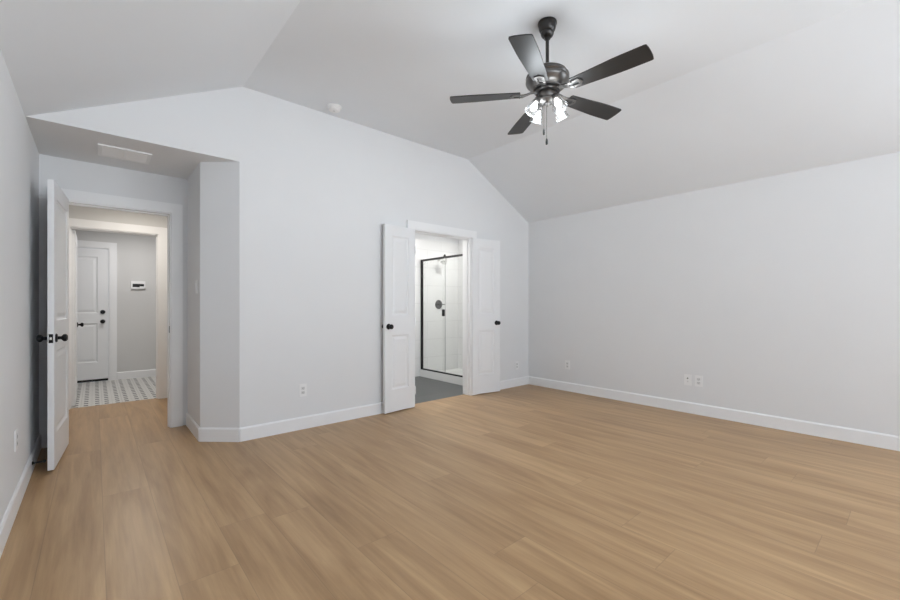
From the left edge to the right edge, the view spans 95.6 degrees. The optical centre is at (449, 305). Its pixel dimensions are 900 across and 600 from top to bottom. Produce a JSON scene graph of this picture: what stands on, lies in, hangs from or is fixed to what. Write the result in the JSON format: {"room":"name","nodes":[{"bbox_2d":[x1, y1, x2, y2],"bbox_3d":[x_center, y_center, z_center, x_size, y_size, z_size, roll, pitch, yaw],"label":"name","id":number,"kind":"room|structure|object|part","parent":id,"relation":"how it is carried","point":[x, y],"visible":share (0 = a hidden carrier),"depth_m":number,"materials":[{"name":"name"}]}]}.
{"room":"empty bedroom","nodes":[
{"label":"empty bedroom","id":0,"kind":"room"},
{"bbox_2d":[0,49,38,522],"bbox_3d":[-0.811,-0.035,0.309,0.120,2.440,8.030,0,0,-41],"label":"wall","id":1,"kind":"structure","parent":0,"point":[19,154],"depth_m":2.41,"materials":[{"name":"paint"}]},
{"bbox_2d":[14,428,17,451],"bbox_3d":[-2.518,0.781,2.372,0.009,0.118,0.072,0,0,-41],"label":"wall outlet","id":2,"kind":"object","parent":1,"relation":"attached to","point":[16,430],"visible":1,"depth_m":2.36,"materials":[{"name":"white plastic"}]},
{"bbox_2d":[0,434,40,557],"bbox_3d":[-0.809,1.125,0.409,0.014,0.120,7.880,0,0,-41],"label":"baseboard","id":3,"kind":"structure","parent":1,"relation":"attached to","point":[6,524],"depth_m":2.35,"materials":[{"name":"paint"}]},
{"bbox_2d":[32,460,45,464],"bbox_3d":[-2.916,1.110,2.898,0.072,0.028,0.028,0,0,-41],"label":"door stop","id":4,"kind":"object","parent":1,"relation":"attached to","point":[43,461],"visible":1,"depth_m":2.90,"materials":[{"name":"black metal"}]},
{"bbox_2d":[36,179,68,470],"bbox_3d":[-3.051,0.137,3.187,0.167,2.073,0.713,0,0,-37],"label":"door","id":5,"kind":"structure","parent":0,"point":[57,338],"depth_m":3.06,"materials":[{"name":"paint"}]},
{"bbox_3d":[-2.921,0.235,2.928,0.066,0.064,0.064,0,0,-37],"label":"knob","id":6,"kind":"part","parent":5,"relation":"part of","materials":[{"name":"black metal"}]},
{"bbox_3d":[-2.840,0.235,2.989,0.066,0.064,0.064,0,0,-37],"label":"knob","id":7,"kind":"part","parent":5,"relation":"part of","materials":[{"name":"black metal"}]},
{"bbox_2d":[39,154,186,447],"bbox_3d":[-3.023,-0.065,3.782,3.000,2.500,0.115,0,0,-41],"label":"wall","id":8,"kind":"structure","parent":0,"point":[70,174],"depth_m":3.59,"materials":[{"name":"paint"}]},
{"bbox_2d":[61,188,182,427],"bbox_3d":[-3.039,0.097,3.768,0.947,2.177,0.151,0,0,-41],"label":"door frame","id":9,"kind":"structure","parent":8,"relation":"attached to","point":[174,212],"depth_m":3.98,"materials":[{"name":"paint"}]},
{"bbox_2d":[71,229,155,371],"bbox_3d":[-5.413,-0.035,6.531,3.000,2.440,0.120,0,0,-41],"label":"wall","id":10,"kind":"structure","parent":0,"point":[136,254],"depth_m":6.68,"materials":[{"name":"beige paint"}]},
{"bbox_2d":[77,247,107,382],"bbox_3d":[-5.727,0.147,6.177,0.852,2.068,0.106,0,0,-41],"label":"door","id":11,"kind":"structure","parent":10,"relation":"in","point":[92,264],"depth_m":6.34,"materials":[{"name":"paint"}]},
{"bbox_2d":[77,240,116,380],"bbox_3d":[-5.762,0.094,6.218,1.066,2.182,0.142,0,0,-41],"label":"door frame","id":12,"kind":"structure","parent":10,"relation":"attached to","point":[111,247],"depth_m":6.47,"materials":[{"name":"paint"}]},
{"bbox_2d":[117,369,155,379],"bbox_3d":[-4.815,1.125,6.962,1.333,0.120,0.014,0,0,-41],"label":"baseboard","id":13,"kind":"structure","parent":10,"relation":"attached to","point":[152,372],"depth_m":6.68,"materials":[{"name":"paint"}]},
{"bbox_2d":[131,281,144,288],"bbox_3d":[-5.112,-0.337,6.692,0.190,0.126,0.031,0,0,-41],"label":"keypad","id":14,"kind":"object","parent":10,"relation":"attached to","point":[134,284],"visible":1,"depth_m":6.68,"materials":[{"name":"white plastic"}]},
{"bbox_2d":[69,205,166,227],"bbox_3d":[-4.060,-0.035,4.974,3.000,2.440,0.115,0,0,-41],"label":"wall","id":15,"kind":"structure","parent":0,"point":[77,212],"depth_m":4.93,"materials":[{"name":"beige paint"}]},
{"bbox_2d":[71,230,83,405],"bbox_3d":[-4.653,0.144,5.057,0.167,2.058,0.786,0,0,-41],"label":"door","id":16,"kind":"structure","parent":15,"relation":"in","point":[74,324],"depth_m":4.77,"materials":[{"name":"paint"}]},
{"bbox_2d":[69,218,166,409],"bbox_3d":[-4.066,0.094,4.969,1.024,2.182,0.151,0,0,-41],"label":"door frame","id":17,"kind":"structure","parent":15,"relation":"attached to","point":[160,233],"depth_m":5.19,"materials":[{"name":"paint"}]},
{"bbox_2d":[28,123,214,178],"bbox_3d":[-2.663,-1.285,3.521,1.300,0.060,0.751,0,0,-41],"label":"ceiling","id":18,"kind":"structure","parent":0,"point":[48,141],"depth_m":3.37,"materials":[{"name":"paint"}]},
{"bbox_2d":[98,143,151,164],"bbox_3d":[-2.692,-1.249,3.381,0.340,0.010,0.300,0,0,-41],"label":"air vent","id":19,"kind":"object","parent":18,"relation":"attached to","point":[103,150],"visible":1,"depth_m":3.37,"materials":[{"name":"white plastic"}]},
{"bbox_2d":[187,162,239,427],"bbox_3d":[-2.223,-0.035,3.811,0.257,2.440,0.891,0,0,-41],"label":"wall","id":20,"kind":"structure","parent":0,"point":[213,188],"depth_m":3.56,"materials":[{"name":"paint"}]},
{"bbox_2d":[186,413,199,441],"bbox_3d":[-2.403,1.125,3.811,0.014,0.120,0.655,0,0,-41],"label":"baseboard","id":21,"kind":"structure","parent":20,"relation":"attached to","point":[191,424],"depth_m":3.77,"materials":[{"name":"paint"}]},
{"bbox_2d":[25,87,527,427],"bbox_3d":[-0.860,-0.366,4.498,5.302,3.103,0.140,0,0,-41],"label":"wall","id":22,"kind":"structure","parent":0,"point":[318,190],"depth_m":4.01,"materials":[{"name":"paint"}]},
{"bbox_2d":[199,427,239,441],"bbox_3d":[-2.009,1.125,3.557,0.349,0.120,0.014,0,0,2],"label":"baseboard","id":23,"kind":"structure","parent":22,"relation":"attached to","point":[205,434],"depth_m":3.55,"materials":[{"name":"paint"}]},
{"bbox_2d":[299,384,306,396],"bbox_3d":[-1.411,0.813,3.920,0.072,0.118,0.009,0,0,-41],"label":"wall outlet","id":24,"kind":"object","parent":22,"relation":"attached to","point":[302,387],"visible":1,"depth_m":3.92,"materials":[{"name":"white plastic"}]},
{"bbox_2d":[240,402,382,441],"bbox_3d":[-1.164,1.125,4.132,1.764,0.120,0.014,0,0,-41],"label":"baseboard","id":25,"kind":"structure","parent":22,"relation":"attached to","point":[304,422],"depth_m":3.94,"materials":[{"name":"paint"}]},
{"bbox_2d":[382,224,415,413],"bbox_3d":[-0.567,0.142,4.603,0.167,2.063,0.446,0,0,42],"label":"door","id":26,"kind":"structure","parent":22,"relation":"in","point":[399,248],"depth_m":4.57,"materials":[{"name":"paint"}]},
{"bbox_3d":[-0.647,0.230,4.440,0.066,0.064,0.064,0,0,42],"label":"knob","id":27,"kind":"part","parent":26,"relation":"part of","materials":[{"name":"black metal"}]},
{"bbox_2d":[407,220,476,407],"bbox_3d":[-0.124,0.099,5.138,1.119,2.172,0.176,0,0,-41],"label":"door frame","id":28,"kind":"structure","parent":22,"relation":"attached to","point":[466,236],"depth_m":5.39,"materials":[{"name":"paint"}]},
{"bbox_2d":[472,238,500,394],"bbox_3d":[0.481,0.142,5.501,0.461,2.063,0.167,0,0,-31],"label":"door","id":29,"kind":"structure","parent":22,"relation":"in","point":[486,322],"depth_m":5.48,"materials":[{"name":"paint"}]},
{"bbox_2d":[500,376,527,389],"bbox_3d":[0.771,1.125,5.814,1.113,0.120,0.014,0,0,-41],"label":"baseboard","id":30,"kind":"structure","parent":22,"relation":"attached to","point":[509,383],"depth_m":5.94,"materials":[{"name":"paint"}]},
{"bbox_2d":[515,361,518,369],"bbox_3d":[0.983,0.880,6.002,0.072,0.118,0.009,0,0,-41],"label":"wall outlet","id":31,"kind":"object","parent":22,"relation":"attached to","point":[516,362],"visible":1,"depth_m":6.00,"materials":[{"name":"white plastic"}]},
{"bbox_2d":[415,233,457,376],"bbox_3d":[-0.887,-0.035,6.583,2.900,2.440,0.100,0,0,-41],"label":"wall","id":32,"kind":"structure","parent":0,"point":[433,270],"depth_m":7.08,"materials":[{"name":"white tile"}]},
{"bbox_2d":[435,300,444,308],"bbox_3d":[-0.173,-0.019,7.099,0.175,0.158,0.057,0,0,-41],"label":"shower valve","id":33,"kind":"object","parent":32,"relation":"attached to","point":[438,304],"visible":1,"depth_m":7.09,"materials":[{"name":"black metal"}]},
{"bbox_2d":[0,376,899,599],"bbox_3d":[-0.257,1.210,3.268,6.500,0.050,11.770,0,0,-41],"label":"floor","id":34,"kind":"structure","parent":0,"point":[528,491],"depth_m":2.38,"materials":[{"name":"brown wood"}]},
{"bbox_2d":[420,368,462,385],"bbox_3d":[0.298,1.128,6.574,0.857,0.114,1.463,0,0,-41],"label":"shower pan","id":35,"kind":"object","parent":34,"relation":"on","point":[423,373],"visible":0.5,"depth_m":6.53,"materials":[{"name":"plastic"}]},
{"bbox_2d":[421,254,462,376],"bbox_3d":[-0.008,0.135,6.308,0.042,1.870,1.461,0,0,-41],"label":"shower enclosure","id":36,"kind":"object","parent":35,"relation":"on","point":[445,257],"visible":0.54,"depth_m":6.59,"materials":[{"name":"black metal"}]},
{"bbox_3d":[-0.471,0.150,6.851,0.028,1.840,0.033,0,0,-41],"label":"wall post","id":37,"kind":"part","parent":36,"relation":"part of","materials":[{"name":"black metal"}]},
{"bbox_3d":[-0.002,-0.754,6.313,0.024,0.032,1.395,0,0,-41],"label":"rail","id":38,"kind":"part","parent":36,"relation":"part of","materials":[{"name":"black metal"}]},
{"bbox_2d":[0,0,899,222],"bbox_3d":[1.482,-1.605,1.804,5.542,0.826,7.279,0,0,-41],"label":"ceiling","id":39,"kind":"structure","parent":0,"point":[731,91],"depth_m":3.12,"materials":[{"name":"paint"}]},
{"bbox_2d":[326,103,341,112],"bbox_3d":[-1.118,-1.895,3.938,0.142,0.046,0.142,0,0,-41],"label":"smoke detector","id":40,"kind":"object","parent":39,"relation":"attached to","point":[332,107],"visible":1,"depth_m":3.90,"materials":[{"name":"white plastic"}]},
{"bbox_2d":[450,16,653,144],"bbox_3d":[0.690,-1.492,2.751,1.284,0.850,1.259,0,0,-41],"label":"ceiling fan","id":41,"kind":"object","parent":39,"relation":"hanging from","point":[546,80],"visible":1,"depth_m":2.69,"materials":[{"name":"black metal"}]},
{"bbox_3d":[0.241,-1.437,2.824,0.482,0.007,0.137,0,10,8],"label":"blade","id":42,"kind":"part","parent":41,"relation":"part of","materials":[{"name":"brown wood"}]},
{"bbox_3d":[0.585,-1.437,3.182,0.137,0.007,0.482,-10,2,-10],"label":"blade","id":43,"kind":"part","parent":41,"relation":"part of","materials":[{"name":"black wood"}]},
{"bbox_3d":[0.475,-1.437,2.387,0.137,0.007,0.482,11,5,25],"label":"blade","id":44,"kind":"part","parent":41,"relation":"part of","materials":[{"name":"brown wood"}]},
{"bbox_3d":[0.562,-1.332,2.722,0.055,0.069,0.047,0,0,-25],"label":"bulb","id":45,"kind":"part","parent":41,"relation":"part of","materials":[{"name":"white glass"}]},
{"bbox_3d":[0.591,-1.379,2.736,0.062,0.054,0.042,0,0,-25],"label":"lamp arm","id":46,"kind":"part","parent":41,"relation":"part of","materials":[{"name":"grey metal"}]},
{"bbox_3d":[0.615,-1.332,2.864,0.047,0.069,0.055,0,0,-25],"label":"bulb","id":47,"kind":"part","parent":41,"relation":"part of","materials":[{"name":"white glass"}]},
{"bbox_3d":[0.704,-1.332,2.669,0.047,0.069,0.055,0,0,-25],"label":"bulb","id":48,"kind":"part","parent":41,"relation":"part of","materials":[{"name":"white glass"}]},
{"bbox_3d":[0.757,-1.332,2.812,0.055,0.069,0.047,0,0,-25],"label":"bulb","id":49,"kind":"part","parent":41,"relation":"part of","materials":[{"name":"white glass"}]},
{"bbox_3d":[1.031,-1.437,2.966,0.482,0.007,0.137,0,-10,-28],"label":"blade","id":50,"kind":"part","parent":41,"relation":"part of","materials":[{"name":"brown wood"}]},
{"bbox_3d":[0.964,-1.437,2.475,0.482,0.007,0.137,0,-10,44],"label":"blade","id":51,"kind":"part","parent":41,"relation":"part of","materials":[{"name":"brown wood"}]},
{"bbox_2d":[458,152,899,435],"bbox_3d":[3.055,-0.035,4.147,0.147,2.440,8.750,0,0,-41],"label":"wall","id":52,"kind":"structure","parent":0,"point":[781,292],"depth_m":4.15,"materials":[{"name":"paint"}]},
{"bbox_2d":[565,360,569,368],"bbox_3d":[1.629,0.823,5.668,0.009,0.118,0.072,0,0,-41],"label":"wall outlet","id":53,"kind":"object","parent":52,"relation":"attached to","point":[567,363],"visible":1,"depth_m":5.66,"materials":[{"name":"white plastic"}]},
{"bbox_2d":[684,374,691,385],"bbox_3d":[2.627,0.821,4.514,0.018,0.118,0.072,0,0,-41],"label":"wall outlet","id":54,"kind":"object","parent":52,"relation":"attached to","point":[687,378],"visible":1,"depth_m":4.51,"materials":[{"name":"white plastic"}]},
{"bbox_2d":[695,375,702,386],"bbox_3d":[2.701,0.821,4.435,0.009,0.118,0.072,0,0,-41],"label":"wall outlet","id":55,"kind":"object","parent":52,"relation":"attached to","point":[698,379],"visible":1,"depth_m":4.43,"materials":[{"name":"white plastic"}]},
{"bbox_2d":[528,376,899,450],"bbox_3d":[3.474,1.125,3.543,0.014,0.120,6.989,0,0,-41],"label":"baseboard","id":56,"kind":"structure","parent":52,"relation":"attached to","point":[886,441],"depth_m":4.14,"materials":[{"name":"paint"}]}
]}

